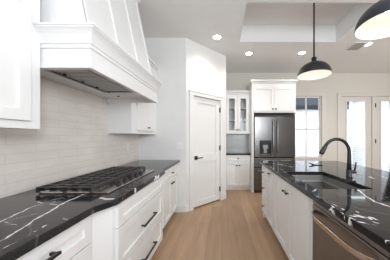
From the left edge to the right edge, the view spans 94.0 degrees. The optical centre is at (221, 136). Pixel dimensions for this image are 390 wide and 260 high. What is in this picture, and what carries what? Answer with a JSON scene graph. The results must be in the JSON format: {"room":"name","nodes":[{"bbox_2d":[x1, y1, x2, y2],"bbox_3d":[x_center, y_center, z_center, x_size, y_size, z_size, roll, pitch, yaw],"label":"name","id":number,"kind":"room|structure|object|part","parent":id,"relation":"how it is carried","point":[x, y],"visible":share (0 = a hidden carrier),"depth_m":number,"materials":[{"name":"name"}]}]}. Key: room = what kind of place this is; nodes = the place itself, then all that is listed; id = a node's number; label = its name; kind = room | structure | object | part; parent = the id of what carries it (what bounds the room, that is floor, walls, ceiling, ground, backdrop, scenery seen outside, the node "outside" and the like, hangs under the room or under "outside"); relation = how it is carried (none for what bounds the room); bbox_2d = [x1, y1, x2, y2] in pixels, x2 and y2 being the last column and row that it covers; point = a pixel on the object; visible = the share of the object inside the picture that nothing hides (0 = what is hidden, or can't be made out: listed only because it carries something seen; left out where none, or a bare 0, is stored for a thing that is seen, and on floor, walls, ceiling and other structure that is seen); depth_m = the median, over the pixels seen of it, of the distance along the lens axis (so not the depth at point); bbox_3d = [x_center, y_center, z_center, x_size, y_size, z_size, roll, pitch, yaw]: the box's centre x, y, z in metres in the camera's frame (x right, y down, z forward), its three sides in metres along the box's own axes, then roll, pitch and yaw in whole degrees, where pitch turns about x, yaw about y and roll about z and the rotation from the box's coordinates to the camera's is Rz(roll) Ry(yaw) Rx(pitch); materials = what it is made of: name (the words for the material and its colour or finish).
{"room":"kitchen","nodes":[
{"label":"kitchen","id":0,"kind":"room"},
{"bbox_2d":[139,38,185,211],"bbox_3d":[-1.042,-0.210,3.197,0.826,3.048,0.100,0,0,0],"label":"wall","id":1,"kind":"structure","parent":0,"point":[169,54],"depth_m":3.15,"materials":[{"name":"paint"}]},
{"bbox_2d":[176,205,185,211],"bbox_3d":[-0.712,1.252,3.140,0.176,0.125,0.014,0,0,0],"label":"baseboard","id":2,"kind":"structure","parent":1,"relation":"attached to","point":[181,208],"depth_m":3.13,"materials":[{"name":"paint"}]},
{"bbox_2d":[186,38,225,204],"bbox_3d":[-0.307,-0.210,3.536,1.006,3.048,0.100,0,0,-45],"label":"wall","id":3,"kind":"structure","parent":0,"point":[205,67],"depth_m":3.42,"materials":[{"name":"paint"}]},
{"bbox_2d":[186,193,225,211],"bbox_3d":[-0.267,1.252,3.495,1.006,0.125,0.014,0,0,-45],"label":"baseboard","id":4,"kind":"structure","parent":3,"relation":"attached to","point":[187,206],"depth_m":3.17,"materials":[{"name":"paint"}]},
{"bbox_2d":[189,90,223,210],"bbox_3d":[-0.270,0.239,3.481,0.870,2.150,0.030,0,0,-45],"label":"trim","id":5,"kind":"structure","parent":3,"relation":"attached to","point":[192,93],"depth_m":3.23,"materials":[{"name":"paint"}]},
{"bbox_2d":[194,96,220,207],"bbox_3d":[-0.275,0.273,3.494,0.680,2.031,0.104,0,0,-45],"label":"door","id":6,"kind":"structure","parent":3,"relation":"in","point":[207,147],"depth_m":3.51,"materials":[{"name":"paint"}]},
{"bbox_2d":[151,190,288,259],"bbox_3d":[2.148,1.364,0.749,7.404,0.100,8.498,0,0,0],"label":"floor","id":7,"kind":"structure","parent":0,"point":[234,227],"depth_m":2.48,"materials":[{"name":"brown wood"}]},
{"bbox_2d":[16,215,91,259],"bbox_3d":[-1.089,0.877,0.573,0.728,0.874,1.025,0,0,0],"label":"base cabinet","id":8,"kind":"object","parent":7,"relation":"on","point":[74,243],"visible":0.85,"depth_m":0.91,"materials":[{"name":"paint"}]},
{"bbox_3d":[-0.745,0.521,0.627,0.040,0.014,0.375,0,0,0],"label":"handle","id":9,"kind":"part","parent":8,"relation":"part of","materials":[{"name":"black metal"}]},
{"bbox_3d":[-0.775,0.766,0.572,0.020,0.285,0.973,0,0,0],"label":"drawer","id":10,"kind":"part","parent":8,"relation":"part of","materials":[{"name":"paint"}]},
{"bbox_2d":[92,176,162,259],"bbox_3d":[-1.056,0.877,1.643,0.796,0.874,1.113,0,0,0],"label":"base cabinet","id":11,"kind":"object","parent":7,"relation":"on","point":[132,229],"visible":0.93,"depth_m":1.40,"materials":[{"name":"paint"}]},
{"bbox_2d":[0,160,179,259],"bbox_3d":[-1.062,0.420,1.573,0.768,0.040,3.146,0,0,0],"label":"countertop","id":12,"kind":"structure","parent":11,"relation":"on","point":[29,219],"depth_m":0.99,"materials":[{"name":"black stone"}]},
{"bbox_2d":[36,167,154,193],"bbox_3d":[-1.046,0.374,1.696,0.502,0.049,0.888,0,0,0],"label":"gas cooktop","id":13,"kind":"object","parent":12,"relation":"in","point":[108,180],"visible":1,"depth_m":1.47,"materials":[{"name":"metal"}]},
{"bbox_3d":[-0.708,0.766,1.665,0.020,0.285,0.906,0,0,0],"label":"drawer","id":14,"kind":"part","parent":11,"relation":"part of","materials":[{"name":"paint"}]},
{"bbox_3d":[-0.708,0.535,1.665,0.020,0.158,0.906,0,0,0],"label":"drawer","id":15,"kind":"part","parent":11,"relation":"part of","materials":[{"name":"paint"}]},
{"bbox_3d":[-0.708,1.059,1.665,0.020,0.280,0.906,0,0,0],"label":"drawer","id":16,"kind":"part","parent":11,"relation":"part of","materials":[{"name":"paint"}]},
{"bbox_3d":[-0.678,0.769,1.695,0.040,0.014,0.290,0,0,0],"label":"handle","id":17,"kind":"part","parent":11,"relation":"part of","materials":[{"name":"black metal"}]},
{"bbox_3d":[-0.678,1.069,1.695,0.040,0.014,0.290,0,0,0],"label":"handle","id":18,"kind":"part","parent":11,"relation":"part of","materials":[{"name":"black metal"}]},
{"bbox_2d":[162,164,177,227],"bbox_3d":[-1.093,0.877,2.674,0.722,0.874,0.943,0,0,0],"label":"base cabinet","id":19,"kind":"object","parent":7,"relation":"on","point":[170,178],"visible":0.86,"depth_m":2.67,"materials":[{"name":"paint"}]},
{"bbox_3d":[-0.775,0.911,2.543,0.020,0.575,0.367,0,0,0],"label":"door","id":20,"kind":"part","parent":19,"relation":"part of","materials":[{"name":"paint"}]},
{"bbox_3d":[-0.775,0.535,2.730,0.020,0.158,0.740,0,0,0],"label":"drawer","id":21,"kind":"part","parent":19,"relation":"part of","materials":[{"name":"paint"}]},
{"bbox_3d":[-0.775,0.911,2.917,0.020,0.575,0.367,0,0,0],"label":"door","id":22,"kind":"part","parent":19,"relation":"part of","materials":[{"name":"paint"}]},
{"bbox_2d":[226,155,249,189],"bbox_3d":[0.395,0.877,4.630,0.611,0.874,0.495,0,0,0],"label":"base cabinet","id":23,"kind":"object","parent":7,"relation":"on","point":[237,166],"visible":0.94,"depth_m":4.42,"materials":[{"name":"paint"}]},
{"bbox_3d":[0.254,0.896,4.422,0.278,0.595,0.020,0,0,0],"label":"door","id":24,"kind":"part","parent":23,"relation":"part of","materials":[{"name":"paint"}]},
{"bbox_2d":[226,152,250,154],"bbox_3d":[0.395,0.420,4.637,0.612,0.040,0.480,0,0,0],"label":"countertop","id":25,"kind":"structure","parent":23,"relation":"on","point":[227,153],"depth_m":4.40,"materials":[{"name":"black stone"}]},
{"bbox_3d":[0.395,0.524,4.422,0.560,0.130,0.020,0,0,0],"label":"drawer","id":26,"kind":"part","parent":23,"relation":"part of","materials":[{"name":"paint"}]},
{"bbox_3d":[0.536,0.896,4.422,0.278,0.595,0.020,0,0,0],"label":"door","id":27,"kind":"part","parent":23,"relation":"part of","materials":[{"name":"paint"}]},
{"bbox_2d":[262,165,266,217],"bbox_3d":[1.113,0.877,2.804,0.975,0.874,0.363,0,0,0],"label":"base cabinet","id":28,"kind":"object","parent":7,"relation":"on","point":[264,169],"visible":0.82,"depth_m":2.80,"materials":[{"name":"paint"}]},
{"bbox_3d":[0.668,1.077,2.805,0.020,0.255,0.330,0,0,0],"label":"drawer","id":29,"kind":"part","parent":28,"relation":"part of","materials":[{"name":"paint"}]},
{"bbox_3d":[0.668,0.799,2.805,0.020,0.280,0.330,0,0,0],"label":"drawer","id":30,"kind":"part","parent":28,"relation":"part of","materials":[{"name":"paint"}]},
{"bbox_3d":[0.668,0.554,2.805,0.020,0.190,0.330,0,0,0],"label":"drawer","id":31,"kind":"part","parent":28,"relation":"part of","materials":[{"name":"paint"}]},
{"bbox_2d":[267,169,273,230],"bbox_3d":[1.113,0.877,2.457,0.975,0.874,0.330,0,0,0],"label":"base cabinet","id":32,"kind":"object","parent":7,"relation":"on","point":[270,175],"visible":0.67,"depth_m":2.49,"materials":[{"name":"paint"}]},
{"bbox_2d":[247,79,297,192],"bbox_3d":[1.222,-0.016,4.535,1.109,2.660,0.683,0,0,0],"label":"tall cabinet","id":33,"kind":"object","parent":7,"relation":"on","point":[267,96],"visible":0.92,"depth_m":4.24,"materials":[{"name":"paint"}]},
{"bbox_3d":[0.728,0.371,4.561,0.049,1.885,0.632,0,0,0],"label":"panel","id":34,"kind":"part","parent":33,"relation":"part of","materials":[{"name":"paint"}]},
{"bbox_3d":[0.984,-0.898,4.234,0.477,0.575,0.020,0,0,0],"label":"door","id":35,"kind":"part","parent":33,"relation":"part of","materials":[{"name":"paint"}]},
{"bbox_3d":[1.222,-1.308,4.538,1.109,0.075,0.677,0,0,0],"label":"crown","id":36,"kind":"part","parent":33,"relation":"part of","materials":[{"name":"paint"}]},
{"bbox_3d":[1.464,-0.898,4.234,0.477,0.575,0.020,0,0,0],"label":"door","id":37,"kind":"part","parent":33,"relation":"part of","materials":[{"name":"paint"}]},
{"bbox_3d":[1.732,0.371,4.566,0.020,1.885,0.622,0,0,0],"label":"panel","id":38,"kind":"part","parent":33,"relation":"part of","materials":[{"name":"paint"}]},
{"bbox_2d":[254,115,294,190],"bbox_3d":[1.237,0.386,4.467,0.950,1.817,0.666,0,0,0],"label":"refrigerator","id":39,"kind":"object","parent":7,"relation":"on","point":[274,135],"visible":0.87,"depth_m":4.21,"materials":[{"name":"silver metal"}]},
{"bbox_3d":[1.237,0.992,4.240,0.950,0.525,0.070,0,0,0],"label":"drawer","id":40,"kind":"part","parent":39,"relation":"part of","materials":[{"name":"silver metal"}]},
{"bbox_3d":[0.998,-0.004,4.240,0.472,0.945,0.070,0,0,0],"label":"door","id":41,"kind":"part","parent":39,"relation":"part of","materials":[{"name":"silver metal"}]},
{"bbox_3d":[1.187,-0.016,4.172,0.025,0.781,0.076,0,0,0],"label":"handle","id":42,"kind":"part","parent":39,"relation":"part of","materials":[{"name":"grey metal"}]},
{"bbox_3d":[1.237,0.602,4.240,0.950,0.225,0.070,0,0,0],"label":"drawer","id":43,"kind":"part","parent":39,"relation":"part of","materials":[{"name":"silver metal"}]},
{"bbox_3d":[1.235,0.539,4.173,0.791,0.024,0.069,0,0,0],"label":"handle","id":44,"kind":"part","parent":39,"relation":"part of","materials":[{"name":"grey metal"}]},
{"bbox_3d":[1.287,-0.016,4.172,0.025,0.781,0.076,0,0,0],"label":"handle","id":45,"kind":"part","parent":39,"relation":"part of","materials":[{"name":"grey metal"}]},
{"bbox_3d":[1.476,-0.004,4.240,0.472,0.945,0.070,0,0,0],"label":"door","id":46,"kind":"part","parent":39,"relation":"part of","materials":[{"name":"silver metal"}]},
{"bbox_2d":[274,173,313,259],"bbox_3d":[1.113,0.877,1.813,0.975,0.874,0.956,0,0,0],"label":"base cabinet","id":47,"kind":"object","parent":7,"relation":"on","point":[293,220],"visible":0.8,"depth_m":1.69,"materials":[{"name":"paint"}]},
{"bbox_3d":[0.668,0.832,2.048,0.020,0.745,0.454,0,0,0],"label":"door","id":48,"kind":"part","parent":47,"relation":"part of","materials":[{"name":"paint"}]},
{"bbox_3d":[0.668,0.832,1.595,0.020,0.745,0.440,0,0,0],"label":"door","id":49,"kind":"part","parent":47,"relation":"part of","materials":[{"name":"paint"}]},
{"bbox_2d":[312,200,389,259],"bbox_3d":[0.921,0.879,1.015,0.658,0.870,0.606,0,0,0],"label":"dishwasher","id":50,"kind":"object","parent":7,"relation":"on","point":[333,238],"visible":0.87,"depth_m":1.01,"materials":[{"name":"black metal"}]},
{"bbox_3d":[1.112,0.877,0.400,0.975,0.874,0.600,0,0,0],"label":"cabinet","id":51,"kind":"object","parent":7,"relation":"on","visible":0},
{"bbox_2d":[260,161,389,252],"bbox_3d":[1.284,0.420,1.538,1.303,0.040,2.975,0,0,0],"label":"countertop","id":52,"kind":"structure","parent":51,"relation":"on","point":[366,209],"depth_m":1.29,"materials":[{"name":"black stone"}]},
{"bbox_2d":[292,175,358,188],"bbox_3d":[0.950,0.550,1.730,0.484,0.218,0.744,0,0,0],"label":"sink","id":53,"kind":"object","parent":52,"relation":"in","point":[317,181],"visible":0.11,"depth_m":2.06,"materials":[{"name":"metal"}]},
{"bbox_2d":[319,138,356,177],"bbox_3d":[1.157,0.203,1.800,0.372,0.394,0.060,0,0,0],"label":"faucet","id":54,"kind":"object","parent":52,"relation":"on","point":[349,171],"visible":1,"depth_m":1.79,"materials":[{"name":"black metal"}]},
{"bbox_3d":[1.160,0.173,1.800,0.268,0.334,0.042,0,0,0],"label":"spout","id":55,"kind":"part","parent":54,"relation":"part of","materials":[{"name":"black metal"}]},
{"bbox_3d":[1.315,0.308,1.800,0.058,0.118,0.034,0,0,0],"label":"lever","id":56,"kind":"part","parent":54,"relation":"part of","materials":[{"name":"black metal"}]},
{"bbox_2d":[138,0,389,72],"bbox_3d":[2.148,-1.914,0.749,7.404,0.360,8.498,0,0,0],"label":"ceiling","id":57,"kind":"structure","parent":0,"point":[275,31],"depth_m":3.21,"materials":[{"name":"paint"}]},
{"bbox_2d":[212,34,221,39],"bbox_3d":[-0.087,-1.730,3.121,0.176,0.008,0.176,0,0,0],"label":"recessed light","id":58,"kind":"object","parent":57,"relation":"in","point":[215,36],"visible":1,"depth_m":3.12,"materials":[{"name":"white plastic"}]},
{"bbox_2d":[297,3,331,79],"bbox_3d":[1.247,-1.439,2.440,0.426,1.208,0.426,0,0,0],"label":"pendant light","id":59,"kind":"object","parent":57,"relation":"hanging from","point":[313,70],"visible":1,"depth_m":2.43,"materials":[{"name":"black metal"}]},
{"bbox_3d":[1.247,-1.549,2.440,0.021,0.950,0.020,0,0,0],"label":"rod","id":60,"kind":"part","parent":59,"relation":"part of","materials":[{"name":"black metal"}]},
{"bbox_3d":[1.247,-0.924,2.440,0.426,0.179,0.426,0,0,0],"label":"lamp shade","id":61,"kind":"part","parent":59,"relation":"part of","materials":[{"name":"black metal"}]},
{"bbox_2d":[344,42,369,50],"bbox_3d":[2.570,-1.728,3.440,0.250,0.012,0.310,0,0,0],"label":"ceiling vent","id":62,"kind":"object","parent":57,"relation":"in","point":[356,46],"visible":1,"depth_m":3.43,"materials":[{"name":"white metal"}]},
{"bbox_2d":[354,0,389,39],"bbox_3d":[1.247,-1.284,1.340,0.426,0.898,0.426,0,0,0],"label":"pendant light","id":63,"kind":"object","parent":57,"relation":"hanging from","point":[374,24],"visible":1,"depth_m":1.48,"materials":[{"name":"black metal"}]},
{"bbox_2d":[226,73,389,160],"bbox_3d":[2.148,-0.210,4.938,7.404,3.048,0.120,0,0,0],"label":"wall","id":64,"kind":"structure","parent":0,"point":[335,83],"depth_m":4.88,"materials":[{"name":"beige paint"}]},
{"bbox_2d":[226,134,247,151],"bbox_3d":[0.394,0.163,4.873,0.614,0.474,0.008,0,0,0],"label":"wall tile","id":65,"kind":"structure","parent":64,"relation":"attached to","point":[234,142],"depth_m":4.87,"materials":[{"name":"white tile"}]},
{"bbox_2d":[226,91,249,133],"bbox_3d":[0.395,-0.621,4.693,0.612,1.090,0.368,0,0,0],"label":"upper cabinet","id":66,"kind":"object","parent":64,"relation":"attached to","point":[237,102],"visible":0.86,"depth_m":4.54,"materials":[{"name":"paint"}]},
{"bbox_3d":[0.251,-0.566,4.550,0.285,0.950,0.020,0,0,0],"label":"door","id":67,"kind":"part","parent":66,"relation":"part of","materials":[{"name":"paint"}]},
{"bbox_3d":[0.395,-1.126,4.694,0.612,0.080,0.367,0,0,0],"label":"crown","id":68,"kind":"part","parent":66,"relation":"part of","materials":[{"name":"paint"}]},
{"bbox_3d":[0.539,-0.566,4.550,0.285,0.950,0.020,0,0,0],"label":"door","id":69,"kind":"part","parent":66,"relation":"part of","materials":[{"name":"paint"}]},
{"bbox_2d":[296,93,326,160],"bbox_3d":[2.308,-0.248,4.898,1.035,1.855,0.140,0,0,0],"label":"window","id":70,"kind":"structure","parent":64,"relation":"in","point":[298,158],"depth_m":4.92,"materials":[{"name":"beige paint"}]},
{"bbox_2d":[342,96,370,167],"bbox_3d":[3.654,0.101,4.911,0.816,2.406,0.054,0,0,0],"label":"door","id":71,"kind":"structure","parent":64,"relation":"in","point":[367,99],"depth_m":4.89,"materials":[{"name":"beige paint"}]},
{"bbox_2d":[337,93,389,168],"bbox_3d":[4.120,0.059,4.913,2.020,2.510,0.130,0,0,0],"label":"trim","id":72,"kind":"structure","parent":64,"relation":"attached to","point":[339,95],"depth_m":4.87,"materials":[{"name":"beige paint"}]},
{"bbox_2d":[375,96,389,171],"bbox_3d":[4.565,0.101,4.894,0.858,2.406,0.088,0,0,0],"label":"door","id":73,"kind":"structure","parent":64,"relation":"in","point":[379,99],"depth_m":4.89,"materials":[{"name":"beige paint"}]},
{"bbox_3d":[4.580,0.036,4.916,0.540,2.035,0.004,0,0,0],"label":"pane","id":74,"kind":"part","parent":73,"relation":"part of","materials":[{"name":"clear glass"}]},
{"bbox_3d":[-1.504,-0.210,0.739,0.100,3.048,8.278,0,0,0],"label":"wall","id":75,"kind":"structure","parent":0,"visible":0},
{"bbox_2d":[0,0,39,128],"bbox_3d":[-1.256,-0.637,0.605,0.379,1.178,1.010,0,0,0],"label":"upper cabinet","id":76,"kind":"object","parent":75,"relation":"attached to","point":[19,40],"visible":1,"depth_m":0.98,"materials":[{"name":"paint"}]},
{"bbox_2d":[0,77,138,197],"bbox_3d":[-1.450,-0.518,1.423,0.008,1.836,3.447,0,0,0],"label":"wall tile","id":77,"kind":"structure","parent":75,"relation":"attached to","point":[73,139],"depth_m":1.61,"materials":[{"name":"white tile"}]},
{"bbox_2d":[32,0,161,102],"bbox_3d":[-1.103,-1.081,1.673,0.687,1.302,1.222,0,0,0],"label":"range hood","id":78,"kind":"object","parent":75,"relation":"attached to","point":[96,47],"visible":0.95,"depth_m":1.35,"materials":[{"name":"paint"}]},
{"bbox_3d":[-1.139,-0.486,1.705,0.611,0.012,1.116,0,0,0],"label":"panel","id":79,"kind":"part","parent":78,"relation":"part of","materials":[{"name":"paint"}]},
{"bbox_3d":[-1.102,-0.614,1.673,0.686,0.128,1.222,0,0,0],"label":"ledge moulding","id":80,"kind":"part","parent":78,"relation":"part of","materials":[{"name":"paint"}]},
{"bbox_3d":[-1.129,-0.444,1.700,0.632,0.028,1.168,0,0,0],"label":"trim","id":81,"kind":"part","parent":78,"relation":"part of","materials":[{"name":"paint"}]},
{"bbox_2d":[108,55,158,133],"bbox_3d":[-1.270,-0.635,2.715,0.351,1.181,0.860,0,0,0],"label":"upper cabinet","id":82,"kind":"object","parent":75,"relation":"attached to","point":[123,118],"visible":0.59,"depth_m":2.33,"materials":[{"name":"paint"}]},
{"bbox_3d":[-1.138,-0.608,2.735,0.020,1.036,0.630,0,0,0],"label":"door","id":83,"kind":"part","parent":82,"relation":"part of","materials":[{"name":"paint"}]},
{"bbox_3d":[-1.274,-1.191,2.715,0.343,0.070,0.860,0,0,0],"label":"crown","id":84,"kind":"part","parent":82,"relation":"part of","materials":[{"name":"paint"}]},
{"label":"outside","id":85,"kind":"structure","parent":0,"visible":0},
{"bbox_3d":[5.500,1.414,8.499,17.000,0.100,7.002,0,0,0],"label":"floor","id":86,"kind":"structure","parent":85,"visible":0},
{"bbox_2d":[296,98,348,155],"bbox_3d":[1.300,-0.661,9.225,11.000,4.050,2.550,0,0,0],"label":"house","id":87,"kind":"structure","parent":86,"relation":"on","point":[312,103],"depth_m":8.20,"materials":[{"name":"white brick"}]},
{"bbox_2d":[349,101,389,170],"bbox_3d":[6.550,0.029,6.425,3.900,2.670,0.150,0,0,0],"label":"door glass","id":88,"kind":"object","parent":86,"relation":"on","point":[356,108],"depth_m":6.35,"materials":[{"name":"clear glass"}]}
]}

